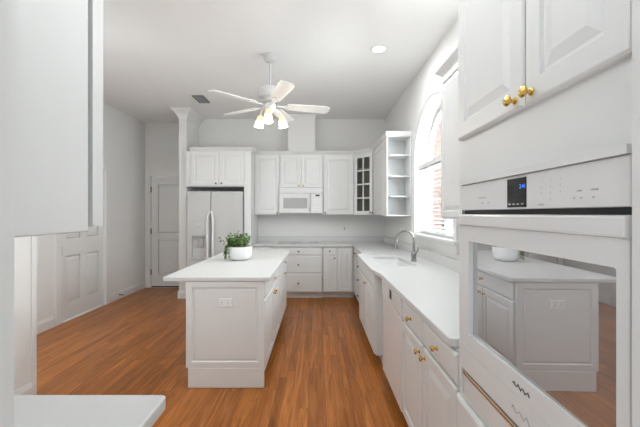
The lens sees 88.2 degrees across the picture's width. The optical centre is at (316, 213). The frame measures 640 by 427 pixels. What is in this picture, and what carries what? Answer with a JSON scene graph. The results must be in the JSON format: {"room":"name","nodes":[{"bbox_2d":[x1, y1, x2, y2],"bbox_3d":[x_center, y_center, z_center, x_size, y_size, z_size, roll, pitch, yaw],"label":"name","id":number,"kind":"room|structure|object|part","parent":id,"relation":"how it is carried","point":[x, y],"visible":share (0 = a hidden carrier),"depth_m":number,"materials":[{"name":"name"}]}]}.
{"room":"kitchen","nodes":[
{"label":"kitchen","id":0,"kind":"room"},
{"bbox_2d":[14,236,30,391],"bbox_3d":[-2.260,-0.160,1.573,0.120,3.190,2.005,0,0,0],"label":"wall","id":1,"kind":"structure","parent":0,"point":[22,245],"depth_m":2.46,"materials":[{"name":"paint"}]},
{"bbox_2d":[14,382,32,394],"bbox_3d":[-2.192,1.365,2.370,0.016,0.140,0.330,0,0,0],"label":"baseboard","id":2,"kind":"structure","parent":1,"relation":"attached to","point":[27,389],"depth_m":2.48,"materials":[{"name":"paint"}]},
{"bbox_2d":[31,236,36,394],"bbox_3d":[-2.257,-0.160,2.558,0.135,3.189,0.041,0,0,0],"label":"trim","id":3,"kind":"structure","parent":1,"relation":"attached to","point":[33,238],"depth_m":2.56,"materials":[{"name":"paint"}]},
{"bbox_2d":[37,101,144,322],"bbox_3d":[-3.395,-0.160,3.490,0.120,3.190,6.080,0,0,0],"label":"wall","id":4,"kind":"structure","parent":0,"point":[123,134],"depth_m":5.57,"materials":[{"name":"paint"}]},
{"bbox_2d":[37,316,54,333],"bbox_3d":[-3.326,1.365,3.087,0.016,0.140,2.175,0,0,0],"label":"baseboard","id":5,"kind":"structure","parent":4,"relation":"attached to","point":[46,324],"depth_m":4.03,"materials":[{"name":"paint"}]},
{"bbox_2d":[54,164,109,326],"bbox_3d":[-3.351,0.333,4.737,0.078,2.205,1.095,0,0,0],"label":"door","id":6,"kind":"structure","parent":4,"relation":"in","point":[78,257],"depth_m":4.68,"materials":[{"name":"paint"}]},
{"bbox_2d":[110,280,144,302],"bbox_3d":[-3.326,1.365,5.840,0.016,0.140,1.080,0,0,0],"label":"baseboard","id":7,"kind":"structure","parent":4,"relation":"attached to","point":[129,290],"depth_m":5.78,"materials":[{"name":"paint"}]},
{"bbox_2d":[145,123,178,286],"bbox_3d":[-2.833,-0.160,6.470,1.005,3.190,0.120,0,0,0],"label":"wall","id":8,"kind":"structure","parent":0,"point":[161,139],"depth_m":6.41,"materials":[{"name":"paint"}]},
{"bbox_2d":[145,173,178,287],"bbox_3d":[-2.836,0.325,6.430,0.992,2.220,0.080,0,0,0],"label":"door","id":9,"kind":"structure","parent":8,"relation":"in","point":[164,189],"depth_m":6.43,"materials":[{"name":"paint"}]},
{"bbox_2d":[179,118,198,289],"bbox_3d":[-2.265,-0.160,5.990,0.130,3.190,0.840,0,0,0],"label":"wall","id":10,"kind":"structure","parent":0,"point":[188,131],"depth_m":5.57,"materials":[{"name":"paint"}]},
{"bbox_2d":[178,290,185,298],"bbox_3d":[-2.265,1.365,5.967,0.163,0.140,0.826,0,0,0],"label":"baseboard","id":11,"kind":"structure","parent":10,"relation":"attached to","point":[181,293],"depth_m":5.55,"materials":[{"name":"paint"}]},
{"bbox_2d":[170,108,204,126],"bbox_3d":[-2.265,-1.679,5.935,0.347,0.149,0.948,0,0,0],"label":"trim","id":12,"kind":"structure","parent":10,"relation":"attached to","point":[190,114],"depth_m":5.58,"materials":[{"name":"paint"}]},
{"bbox_2d":[37,287,407,426],"bbox_3d":[-0.990,1.485,2.465,4.900,0.100,8.130,0,0,0],"label":"floor","id":13,"kind":"structure","parent":0,"point":[323,369],"depth_m":3.06,"materials":[{"name":"brown wood"}]},
{"bbox_2d":[187,191,243,266],"bbox_3d":[-1.681,0.525,5.736,0.913,1.780,0.728,0,0,0],"label":"refrigerator","id":14,"kind":"object","parent":13,"relation":"on","point":[211,215],"visible":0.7,"depth_m":5.43,"materials":[{"name":"white metal"}]},
{"bbox_3d":[-1.945,0.480,5.463,0.386,1.690,0.070,0,0,0],"label":"freezer door","id":15,"kind":"part","parent":14,"relation":"part of","materials":[{"name":"white metal"}]},
{"bbox_3d":[-1.952,0.487,5.454,0.155,0.135,0.020,0,0,0],"label":"lever","id":16,"kind":"part","parent":14,"relation":"part of","materials":[{"name":"grey plastic"}]},
{"bbox_3d":[-1.777,0.421,5.403,0.072,0.930,0.061,0,0,0],"label":"handle","id":17,"kind":"part","parent":14,"relation":"part of","materials":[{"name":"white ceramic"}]},
{"bbox_3d":[-1.719,0.421,5.403,0.072,0.930,0.061,0,0,0],"label":"handle","id":18,"kind":"part","parent":14,"relation":"part of","materials":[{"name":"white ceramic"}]},
{"bbox_3d":[-1.484,0.480,5.463,0.519,1.690,0.070,0,0,0],"label":"door","id":19,"kind":"part","parent":14,"relation":"part of","materials":[{"name":"white metal"}]},
{"bbox_2d":[186,147,257,245],"bbox_3d":[-1.625,0.170,5.796,1.141,2.531,0.694,0,0,0],"label":"upper cabinet","id":20,"kind":"object","parent":13,"relation":"on","point":[206,167],"visible":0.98,"depth_m":5.49,"materials":[{"name":"paint"}]},
{"bbox_3d":[-1.869,-0.743,5.490,0.453,0.555,0.020,0,0,0],"label":"door","id":21,"kind":"part","parent":20,"relation":"part of","materials":[{"name":"paint"}]},
{"bbox_3d":[-1.585,-1.065,5.607,1.061,0.062,0.306,0,0,0],"label":"crown moulding","id":22,"kind":"part","parent":20,"relation":"part of","materials":[{"name":"paint"}]},
{"bbox_3d":[-1.409,-0.743,5.490,0.407,0.555,0.020,0,0,0],"label":"door","id":23,"kind":"part","parent":20,"relation":"part of","materials":[{"name":"paint"}]},
{"bbox_3d":[-1.157,0.493,5.816,0.111,1.884,0.653,0,0,0],"label":"panel","id":24,"kind":"part","parent":20,"relation":"part of","materials":[{"name":"paint"}]},
{"bbox_2d":[186,257,286,387],"bbox_3d":[-0.741,0.997,3.725,0.674,0.876,2.029,0,0,0],"label":"kitchen island","id":25,"kind":"object","parent":13,"relation":"on","point":[227,347],"visible":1,"depth_m":2.72,"materials":[{"name":"paint"}]},
{"bbox_2d":[218,299,231,306],"bbox_3d":[-0.755,0.735,2.712,0.115,0.070,0.008,0,0,0],"label":"electrical outlet","id":26,"kind":"object","parent":25,"relation":"attached to","point":[221,302],"visible":1,"depth_m":2.71,"materials":[{"name":"plastic"}]},
{"bbox_3d":[-0.756,0.915,2.722,0.643,0.710,0.020,0,0,0],"label":"panel","id":27,"kind":"part","parent":25,"relation":"part of","materials":[{"name":"paint"}]},
{"bbox_2d":[163,249,289,280],"bbox_3d":[-0.828,0.540,3.744,0.880,0.038,2.082,0,0,0],"label":"island countertop","id":28,"kind":"structure","parent":25,"relation":"on","point":[263,264],"depth_m":3.13,"materials":[{"name":"white stone"}]},
{"bbox_2d":[219,230,251,260],"bbox_3d":[-0.874,0.357,3.696,0.318,0.326,0.363,0,0,38],"label":"potted plant","id":29,"kind":"object","parent":28,"relation":"on","point":[238,249],"visible":1,"depth_m":3.61,"materials":[{"name":"green plant"}]},
{"bbox_2d":[228,245,251,260],"bbox_3d":[-0.862,0.444,3.700,0.268,0.154,0.268,0,0,0],"label":"plant pot","id":30,"kind":"object","parent":28,"relation":"on","point":[235,252],"depth_m":3.59,"materials":[{"name":"white ceramic"}]},
{"bbox_3d":[-0.445,1.029,3.042,0.020,0.588,0.533,0,0,0],"label":"door","id":31,"kind":"part","parent":25,"relation":"part of","materials":[{"name":"paint"}]},
{"bbox_3d":[-0.445,0.648,3.315,0.020,0.150,1.080,0,0,0],"label":"drawer","id":32,"kind":"part","parent":25,"relation":"part of","materials":[{"name":"paint"}]},
{"bbox_3d":[-0.445,1.029,3.588,0.020,0.588,0.533,0,0,0],"label":"door","id":33,"kind":"part","parent":25,"relation":"part of","materials":[{"name":"paint"}]},
{"bbox_3d":[-0.445,1.029,4.085,0.020,0.588,0.421,0,0,0],"label":"door","id":34,"kind":"part","parent":25,"relation":"part of","materials":[{"name":"paint"}]},
{"bbox_3d":[-0.445,0.648,4.300,0.020,0.150,0.850,0,0,0],"label":"drawer","id":35,"kind":"part","parent":25,"relation":"part of","materials":[{"name":"paint"}]},
{"bbox_3d":[-0.445,1.029,4.514,0.020,0.588,0.421,0,0,0],"label":"door","id":36,"kind":"part","parent":25,"relation":"part of","materials":[{"name":"paint"}]},
{"bbox_2d":[252,247,275,248],"bbox_3d":[-0.900,0.998,5.849,0.394,0.875,0.581,0,0,0],"label":"base cabinet","id":37,"kind":"object","parent":13,"relation":"on","point":[252,247],"visible":0.03,"depth_m":5.59,"materials":[{"name":"paint"}]},
{"bbox_2d":[276,247,321,297],"bbox_3d":[-0.305,0.998,5.819,0.788,0.875,0.621,0,0,0],"label":"base cabinet","id":38,"kind":"object","parent":13,"relation":"on","point":[304,264],"visible":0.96,"depth_m":5.54,"materials":[{"name":"paint"}]},
{"bbox_3d":[-0.305,0.636,5.550,0.770,0.127,0.020,0,0,0],"label":"drawer","id":39,"kind":"part","parent":38,"relation":"part of","materials":[{"name":"paint"}]},
{"bbox_3d":[-0.305,0.858,5.550,0.770,0.290,0.020,0,0,0],"label":"drawer","id":40,"kind":"part","parent":38,"relation":"part of","materials":[{"name":"paint"}]},
{"bbox_3d":[-0.305,1.169,5.550,0.770,0.308,0.020,0,0,0],"label":"drawer","id":41,"kind":"part","parent":38,"relation":"part of","materials":[{"name":"paint"}]},
{"bbox_2d":[322,247,336,296],"bbox_3d":[0.214,0.998,5.835,0.240,0.875,0.591,0,0,0],"label":"base cabinet","id":42,"kind":"object","parent":13,"relation":"on","point":[329,254],"visible":0.98,"depth_m":5.57,"materials":[{"name":"paint"}]},
{"bbox_3d":[0.215,0.636,5.580,0.220,0.127,0.020,0,0,0],"label":"drawer","id":43,"kind":"part","parent":42,"relation":"part of","materials":[{"name":"paint"}]},
{"bbox_3d":[0.215,1.018,5.580,0.220,0.610,0.020,0,0,0],"label":"door","id":44,"kind":"part","parent":42,"relation":"part of","materials":[{"name":"paint"}]},
{"bbox_2d":[336,247,353,296],"bbox_3d":[0.484,0.998,5.850,0.294,0.875,0.560,0,0,0],"label":"base cabinet","id":45,"kind":"object","parent":13,"relation":"on","point":[345,255],"visible":0.89,"depth_m":5.57,"materials":[{"name":"paint"}]},
{"bbox_2d":[354,248,357,299],"bbox_3d":[0.920,0.998,5.295,0.672,0.875,0.528,0,0,0],"label":"base cabinet","id":46,"kind":"object","parent":13,"relation":"on","point":[355,250],"visible":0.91,"depth_m":5.23,"materials":[{"name":"paint"}]},
{"bbox_2d":[357,252,359,301],"bbox_3d":[0.920,0.998,4.694,0.672,0.875,0.666,0,0,0],"label":"base cabinet","id":47,"kind":"object","parent":13,"relation":"on","point":[358,252],"visible":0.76,"depth_m":4.89,"materials":[{"name":"paint"}]},
{"bbox_2d":[359,260,382,363],"bbox_3d":[0.880,0.998,3.650,0.752,0.875,1.100,0,0,0],"label":"base cabinet","id":48,"kind":"object","parent":13,"relation":"on","point":[370,284],"visible":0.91,"depth_m":3.24,"materials":[{"name":"paint"}]},
{"bbox_3d":[0.545,1.018,3.921,0.020,0.610,0.537,0,0,0],"label":"door","id":49,"kind":"part","parent":48,"relation":"part of","materials":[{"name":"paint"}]},
{"bbox_3d":[0.545,0.636,3.650,0.020,0.127,1.080,0,0,0],"label":"drawer","id":50,"kind":"part","parent":48,"relation":"part of","materials":[{"name":"paint"}]},
{"bbox_3d":[0.545,1.018,3.377,0.020,0.610,0.535,0,0,0],"label":"door","id":51,"kind":"part","parent":48,"relation":"part of","materials":[{"name":"paint"}]},
{"bbox_2d":[382,280,403,411],"bbox_3d":[0.870,0.999,2.517,0.631,0.872,0.618,0,0,0],"label":"dishwasher","id":52,"kind":"object","parent":13,"relation":"on","point":[392,302],"visible":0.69,"depth_m":2.43,"materials":[{"name":"white metal"}]},
{"bbox_3d":[0.571,0.627,2.517,0.028,0.125,0.618,0,0,0],"label":"control panel","id":53,"kind":"part","parent":52,"relation":"part of","materials":[{"name":"white plastic"}]},
{"bbox_2d":[402,300,458,426],"bbox_3d":[0.895,0.998,1.768,0.722,0.875,0.873,0,0,0],"label":"base cabinet","id":54,"kind":"object","parent":13,"relation":"on","point":[430,366],"visible":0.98,"depth_m":1.71,"materials":[{"name":"paint"}]},
{"bbox_2d":[252,236,458,346],"bbox_3d":[0.081,0.487,3.736,2.354,0.144,4.814,0,0,0],"label":"countertop","id":55,"kind":"structure","parent":54,"relation":"on","point":[429,286],"depth_m":2.91,"materials":[{"name":"white stone"}]},
{"bbox_2d":[277,241,320,243],"bbox_3d":[-0.305,0.506,5.815,0.760,0.028,0.470,0,0,0],"label":"cooktop","id":56,"kind":"object","parent":55,"relation":"in","point":[280,242],"visible":1,"depth_m":5.84,"materials":[{"name":"grey ceramic"}]},
{"bbox_2d":[374,259,410,265],"bbox_3d":[0.828,0.647,3.660,0.385,0.176,0.840,0,0,0],"label":"sink","id":57,"kind":"object","parent":55,"relation":"in","point":[384,262],"visible":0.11,"depth_m":4.05,"materials":[{"name":"white ceramic"}]},
{"bbox_2d":[394,230,419,261],"bbox_3d":[0.963,0.347,3.568,0.257,0.346,0.128,0,0,0],"label":"faucet","id":58,"kind":"object","parent":55,"relation":"on","point":[413,253],"visible":1,"depth_m":3.59,"materials":[{"name":"silver metal"}]},
{"bbox_3d":[0.957,0.290,3.602,0.221,0.230,0.029,0,0,0],"label":"spout","id":59,"kind":"part","parent":58,"relation":"part of","materials":[{"name":"silver metal"}]},
{"bbox_3d":[0.575,0.636,1.986,0.020,0.127,0.418,0,0,0],"label":"drawer","id":60,"kind":"part","parent":54,"relation":"part of","materials":[{"name":"paint"}]},
{"bbox_3d":[0.575,1.018,1.986,0.020,0.610,0.418,0,0,0],"label":"door","id":61,"kind":"part","parent":54,"relation":"part of","materials":[{"name":"paint"}]},
{"bbox_3d":[0.549,0.635,1.552,0.031,0.029,0.030,0,0,0],"label":"knob","id":62,"kind":"part","parent":54,"relation":"part of","materials":[{"name":"gold metal"}]},
{"bbox_3d":[0.575,0.636,1.552,0.020,0.127,0.425,0,0,0],"label":"drawer","id":63,"kind":"part","parent":54,"relation":"part of","materials":[{"name":"paint"}]},
{"bbox_3d":[0.575,1.018,1.552,0.020,0.610,0.425,0,0,0],"label":"door","id":64,"kind":"part","parent":54,"relation":"part of","materials":[{"name":"paint"}]},
{"bbox_2d":[457,0,631,426],"bbox_3d":[0.888,0.170,0.968,0.735,2.531,0.810,0,0,0],"label":"tall cabinet","id":65,"kind":"object","parent":13,"relation":"on","point":[539,81],"visible":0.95,"depth_m":0.83,"materials":[{"name":"paint"}]},
{"bbox_3d":[0.562,0.859,0.958,0.020,0.292,0.716,0,0,0],"label":"drawer","id":66,"kind":"part","parent":65,"relation":"part of","materials":[{"name":"paint"}]},
{"bbox_3d":[0.562,-0.653,1.093,0.020,0.733,0.414,0,0,0],"label":"door","id":67,"kind":"part","parent":65,"relation":"part of","materials":[{"name":"paint"}]},
{"bbox_3d":[0.536,-0.313,0.918,0.031,0.029,0.030,0,0,0],"label":"knob","id":68,"kind":"part","parent":65,"relation":"part of","materials":[{"name":"gold metal"}]},
{"bbox_3d":[0.536,-0.313,0.848,0.031,0.029,0.030,0,0,0],"label":"knob","id":69,"kind":"part","parent":65,"relation":"part of","materials":[{"name":"gold metal"}]},
{"bbox_2d":[459,144,631,426],"bbox_3d":[0.832,0.283,0.926,0.580,0.813,0.716,0,0,0],"label":"wall oven","id":70,"kind":"object","parent":65,"relation":"in","point":[546,247],"visible":1,"depth_m":0.78,"materials":[{"name":"white metal"}]},
{"bbox_3d":[0.566,0.653,0.921,0.010,0.074,0.682,0,0,0],"label":"panel","id":71,"kind":"part","parent":70,"relation":"part of","materials":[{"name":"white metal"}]},
{"bbox_3d":[0.563,0.604,0.921,0.016,0.018,0.682,0,0,0],"label":"trim","id":72,"kind":"part","parent":70,"relation":"part of","materials":[{"name":"metal"}]},
{"bbox_3d":[0.562,0.544,0.921,0.018,0.085,0.682,0,0,0],"label":"panel","id":73,"kind":"part","parent":70,"relation":"part of","materials":[{"name":"white metal"}]},
{"bbox_3d":[0.562,0.271,0.901,0.005,0.352,0.600,0,0,1],"label":"door glass","id":74,"kind":"part","parent":70,"relation":"part of","materials":[{"name":"glass"}]},
{"bbox_3d":[0.556,0.024,0.921,0.030,0.042,0.682,0,0,0],"label":"handle","id":75,"kind":"part","parent":70,"relation":"part of","materials":[{"name":"white metal"}]},
{"bbox_3d":[0.561,-0.059,0.921,0.020,0.093,0.682,0,0,0],"label":"control panel","id":76,"kind":"part","parent":70,"relation":"part of","materials":[{"name":"white ceramic"}]},
{"bbox_3d":[0.562,-0.653,0.728,0.020,0.733,0.300,0,0,0],"label":"door","id":77,"kind":"part","parent":65,"relation":"part of","materials":[{"name":"paint"}]},
{"bbox_3d":[-0.725,0.998,0.752,0.601,0.875,0.353,0,0,0],"label":"base cabinet","id":78,"kind":"object","parent":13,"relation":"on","visible":0},
{"bbox_2d":[14,395,165,426],"bbox_3d":[-0.730,0.540,0.762,0.600,0.038,0.379,0,0,0],"label":"countertop","id":79,"kind":"structure","parent":78,"relation":"on","point":[29,410],"depth_m":0.88,"materials":[{"name":"white stone"}]},
{"bbox_2d":[103,0,457,122],"bbox_3d":[-0.990,-1.805,2.465,4.900,0.100,8.130,0,0,0],"label":"ceiling","id":80,"kind":"structure","parent":0,"point":[158,54],"depth_m":3.60,"materials":[{"name":"paint"}]},
{"bbox_2d":[192,95,209,102],"bbox_3d":[-1.775,-1.750,5.060,0.170,0.010,0.320,0,0,0],"label":"ceiling vent","id":81,"kind":"object","parent":80,"relation":"in","point":[200,98],"visible":1,"depth_m":5.02,"materials":[{"name":"grey metal"}]},
{"bbox_2d":[209,52,329,128],"bbox_3d":[-0.488,-1.359,3.671,1.272,0.789,1.322,0,0,0],"label":"ceiling fan","id":82,"kind":"object","parent":80,"relation":"hanging from","point":[270,95],"visible":1,"depth_m":3.61,"materials":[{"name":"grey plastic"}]},
{"bbox_3d":[-0.853,-1.200,3.380,0.490,0.039,0.150,0,0,-40],"label":"blade","id":83,"kind":"part","parent":82,"relation":"part of","materials":[{"name":"white wood"}]},
{"bbox_3d":[-0.889,-1.200,3.890,0.490,0.039,0.150,0,0,32],"label":"blade","id":84,"kind":"part","parent":82,"relation":"part of","materials":[{"name":"white wood"}]},
{"bbox_3d":[-0.660,-1.011,3.741,0.105,0.092,0.105,0,0,0],"label":"lamp shade","id":85,"kind":"part","parent":82,"relation":"part of","materials":[{"name":"white glass"}]},
{"bbox_3d":[-0.520,-1.011,3.499,0.106,0.092,0.107,0,0,0],"label":"lamp shade","id":86,"kind":"part","parent":82,"relation":"part of","materials":[{"name":"white glass"}]},
{"bbox_3d":[-0.357,-1.200,3.257,0.150,0.039,0.490,0,0,-22],"label":"blade","id":87,"kind":"part","parent":82,"relation":"part of","materials":[{"name":"white wood"}]},
{"bbox_3d":[-0.380,-1.011,3.741,0.105,0.092,0.105,0,0,0],"label":"lamp shade","id":88,"kind":"part","parent":82,"relation":"part of","materials":[{"name":"white glass"}]},
{"bbox_3d":[-0.415,-1.200,4.082,0.150,0.039,0.490,0,0,14],"label":"blade","id":89,"kind":"part","parent":82,"relation":"part of","materials":[{"name":"white wood"}]},
{"bbox_3d":[-0.102,-1.200,3.780,0.490,0.039,0.150,0,0,-16],"label":"blade","id":90,"kind":"part","parent":82,"relation":"part of","materials":[{"name":"white wood"}]},
{"bbox_2d":[370,45,387,53],"bbox_3d":[0.661,-1.751,3.520,0.186,0.006,0.186,0,0,0],"label":"recessed light","id":91,"kind":"object","parent":80,"relation":"in","point":[377,49],"visible":1,"depth_m":3.52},
{"bbox_2d":[199,119,384,256],"bbox_3d":[-0.470,-0.160,6.205,3.460,3.190,0.120,0,0,0],"label":"wall","id":92,"kind":"structure","parent":0,"point":[330,134],"depth_m":6.14,"materials":[{"name":"paint"}]},
{"bbox_2d":[255,151,280,214],"bbox_3d":[-0.880,-0.535,5.960,0.437,1.121,0.363,0,0,0],"label":"upper cabinet","id":93,"kind":"object","parent":92,"relation":"attached to","point":[267,163],"visible":0.98,"depth_m":5.81,"materials":[{"name":"paint"}]},
{"bbox_3d":[-0.880,-1.065,5.813,0.437,0.062,0.058,0,0,0],"label":"crown moulding","id":94,"kind":"part","parent":93,"relation":"part of","materials":[{"name":"paint"}]},
{"bbox_2d":[279,151,322,187],"bbox_3d":[-0.278,-0.773,5.960,0.767,0.646,0.363,0,0,0],"label":"upper cabinet","id":95,"kind":"object","parent":92,"relation":"attached to","point":[298,169],"visible":1,"depth_m":5.81,"materials":[{"name":"paint"}]},
{"bbox_3d":[-0.466,-0.740,5.820,0.368,0.560,0.020,0,0,0],"label":"door","id":96,"kind":"part","parent":95,"relation":"part of","materials":[{"name":"paint"}]},
{"bbox_2d":[279,188,322,213],"bbox_3d":[-0.278,-0.220,5.921,0.755,0.446,0.437,0,0,0],"label":"microwave","id":97,"kind":"object","parent":95,"relation":"attached to","point":[291,200],"visible":1,"depth_m":5.74,"materials":[{"name":"white plastic"}]},
{"bbox_3d":[-0.387,-0.180,5.760,0.537,0.340,0.040,0,0,0],"label":"door","id":98,"kind":"part","parent":97,"relation":"part of","materials":[{"name":"white plastic"}]},
{"bbox_3d":[-0.006,-0.180,5.762,0.212,0.340,0.036,0,0,0],"label":"control panel","id":99,"kind":"part","parent":97,"relation":"part of","materials":[{"name":"white plastic"}]},
{"bbox_3d":[-0.278,-1.065,5.813,0.767,0.062,0.058,0,0,0],"label":"crown moulding","id":100,"kind":"part","parent":95,"relation":"part of","materials":[{"name":"paint"}]},
{"bbox_3d":[-0.089,-0.740,5.820,0.370,0.560,0.020,0,0,0],"label":"door","id":101,"kind":"part","parent":95,"relation":"part of","materials":[{"name":"paint"}]},
{"bbox_2d":[323,151,353,214],"bbox_3d":[0.386,-0.535,5.960,0.558,1.121,0.363,0,0,0],"label":"upper cabinet","id":102,"kind":"object","parent":92,"relation":"attached to","point":[338,166],"visible":0.98,"depth_m":5.81,"materials":[{"name":"paint"}]},
{"bbox_3d":[0.386,-1.065,5.813,0.558,0.062,0.058,0,0,0],"label":"crown moulding","id":103,"kind":"part","parent":102,"relation":"part of","materials":[{"name":"paint"}]},
{"bbox_2d":[353,148,373,214],"bbox_3d":[0.944,-0.535,5.823,0.626,1.121,0.638,0,0,0],"label":"upper cabinet","id":104,"kind":"object","parent":92,"relation":"attached to","point":[363,159],"visible":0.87,"depth_m":5.80,"materials":[{"name":"paint"}]},
{"bbox_2d":[357,167,369,171],"bbox_3d":[0.968,-0.784,5.858,0.556,0.018,0.546,0,0,0],"label":"shelf","id":105,"kind":"object","parent":104,"relation":"attached to","point":[368,168],"depth_m":5.77,"materials":[{"name":"white wood"}]},
{"bbox_3d":[0.794,-1.065,5.668,0.058,0.062,0.405,0,0,-45],"label":"crown moulding","id":106,"kind":"part","parent":104,"relation":"part of","materials":[{"name":"paint"}]},
{"bbox_2d":[288,119,314,150],"bbox_3d":[-0.275,-1.425,6.012,0.480,0.657,0.264,0,0,0],"label":"wall","id":107,"kind":"structure","parent":0,"point":[301,132],"depth_m":5.88,"materials":[{"name":"paint"}]},
{"bbox_2d":[288,114,316,121],"bbox_3d":[-0.275,-1.717,5.993,0.557,0.074,0.302,0,0,0],"label":"trim","id":108,"kind":"structure","parent":107,"relation":"attached to","point":[294,116],"depth_m":5.86,"materials":[{"name":"paint"}]},
{"bbox_2d":[385,18,458,259],"bbox_3d":[1.360,-0.160,3.490,0.200,3.190,6.080,0,0,0],"label":"wall","id":109,"kind":"structure","parent":0,"point":[403,116],"depth_m":4.20,"materials":[{"name":"paint"}]},
{"bbox_2d":[258,236,458,272],"bbox_3d":[0.082,0.468,3.736,2.353,0.106,4.813,0,0,0],"label":"backsplash","id":110,"kind":"structure","parent":109,"relation":"attached to","point":[447,262],"depth_m":6.12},
{"bbox_2d":[372,136,382,214],"bbox_3d":[1.083,-0.535,5.109,0.348,1.121,0.838,0,0,0],"label":"upper cabinet","id":111,"kind":"object","parent":109,"relation":"attached to","point":[377,148],"visible":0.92,"depth_m":5.05,"materials":[{"name":"paint"}]},
{"bbox_3d":[0.943,-1.065,5.109,0.058,0.062,0.838,0,0,0],"label":"crown moulding","id":112,"kind":"part","parent":111,"relation":"part of","materials":[{"name":"paint"}]},
{"bbox_2d":[382,131,411,215],"bbox_3d":[1.087,-0.530,4.538,0.339,1.131,0.301,0,0,0],"label":"open shelf unit","id":113,"kind":"object","parent":109,"relation":"attached to","point":[396,144],"visible":1,"depth_m":4.62,"materials":[{"name":"paint"}]},
{"bbox_3d":[0.938,-0.502,4.535,0.016,1.075,0.271,0,0,0],"label":"panel","id":114,"kind":"part","parent":113,"relation":"part of","materials":[{"name":"paint"}]},
{"bbox_3d":[1.099,-0.502,4.681,0.317,1.075,0.017,0,0,0],"label":"panel","id":115,"kind":"part","parent":113,"relation":"part of","materials":[{"name":"paint"}]},
{"bbox_3d":[1.087,-1.065,4.538,0.339,0.062,0.301,0,0,0],"label":"crown moulding","id":116,"kind":"part","parent":113,"relation":"part of","materials":[{"name":"paint"}]},
{"bbox_3d":[1.094,-0.779,4.542,0.294,0.018,0.259,0,0,0],"label":"shelf","id":117,"kind":"part","parent":113,"relation":"part of","materials":[{"name":"paint"}]},
{"bbox_3d":[1.094,-0.499,4.542,0.294,0.018,0.259,0,0,0],"label":"shelf","id":118,"kind":"part","parent":113,"relation":"part of","materials":[{"name":"paint"}]},
{"bbox_3d":[1.094,-0.229,4.542,0.294,0.018,0.259,0,0,0],"label":"shelf","id":119,"kind":"part","parent":113,"relation":"part of","materials":[{"name":"paint"}]},
{"bbox_3d":[1.250,-0.502,4.535,0.015,1.075,0.271,0,0,0],"label":"panel","id":120,"kind":"part","parent":113,"relation":"part of","materials":[{"name":"paint"}]},
{"bbox_2d":[409,91,458,254],"bbox_3d":[1.320,-0.465,3.600,0.240,1.660,1.440,0,0,0],"label":"window","id":121,"kind":"structure","parent":109,"relation":"in","point":[434,144],"depth_m":3.91,"materials":[{"name":"paint"}]},
{"bbox_3d":[1.298,0.305,3.600,0.195,0.120,1.440,0,0,0],"label":"sill","id":122,"kind":"part","parent":121,"relation":"part of","materials":[{"name":"paint"}]},
{"bbox_2d":[419,155,452,237],"bbox_3d":[1.325,-0.182,3.600,0.074,0.846,1.170,0,0,0],"label":"blind","id":123,"kind":"object","parent":121,"relation":"attached to","point":[437,160],"visible":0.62,"depth_m":3.75,"materials":[{"name":"paint"}]},
{"bbox_3d":[1.300,-0.263,4.100,0.015,0.575,0.015,0,0,-22],"label":"cord","id":124,"kind":"part","parent":123,"relation":"part of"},
{"bbox_3d":[1.332,0.230,3.600,0.048,0.022,1.150,0,0,0],"label":"rail","id":125,"kind":"part","parent":123,"relation":"part of","materials":[{"name":"white plastic"}]},
{"bbox_3d":[1.417,-0.485,3.600,0.045,1.456,1.196,0,0,0],"label":"frame","id":126,"kind":"part","parent":121,"relation":"part of","materials":[{"name":"paint"}]},
{"bbox_3d":[1.417,-0.482,3.600,0.004,1.345,1.080,0,0,0],"label":"pane","id":127,"kind":"part","parent":121,"relation":"part of","materials":[{"name":"clear glass"}]},
{"bbox_2d":[435,45,458,218],"bbox_3d":[1.085,-0.528,1.948,0.343,1.136,1.236,0,0,0],"label":"upper cabinet","id":128,"kind":"object","parent":109,"relation":"attached to","point":[448,70],"visible":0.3,"depth_m":2.34,"materials":[{"name":"paint"}]},
{"bbox_3d":[1.085,-1.065,1.948,0.343,0.062,1.236,0,0,0],"label":"crown moulding","id":129,"kind":"part","parent":128,"relation":"part of","materials":[{"name":"paint"}]},
{"bbox_3d":[0.950,-0.495,2.220,0.020,1.050,0.580,0,0,0],"label":"door","id":130,"kind":"part","parent":128,"relation":"part of","materials":[{"name":"paint"}]},
{"bbox_3d":[-1.038,-0.160,0.505,4.595,3.190,0.110,0,0,0],"label":"wall","id":131,"kind":"structure","parent":0,"visible":0},
{"bbox_2d":[0,0,639,426],"bbox_3d":[0.011,0.290,0.501,1.068,2.290,0.122,0,0,0],"label":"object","id":132,"kind":"structure","parent":131,"relation":"attached to","point":[6,6],"depth_m":0.55,"materials":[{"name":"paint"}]},
{"bbox_3d":[-1.091,-0.160,0.827,0.118,3.190,0.515,0,0,0],"label":"wall","id":133,"kind":"structure","parent":0,"visible":0},
{"bbox_2d":[14,0,102,237],"bbox_3d":[-0.865,-0.492,0.830,0.330,1.096,0.509,0,0,0],"label":"upper cabinet","id":134,"kind":"object","parent":133,"relation":"attached to","point":[58,44],"visible":0.96,"depth_m":0.89,"materials":[{"name":"paint"}]},
{"bbox_3d":[-0.867,-0.499,1.060,0.327,1.081,0.050,0,0,0],"label":"panel","id":135,"kind":"part","parent":134,"relation":"part of","materials":[{"name":"paint"}]}
]}

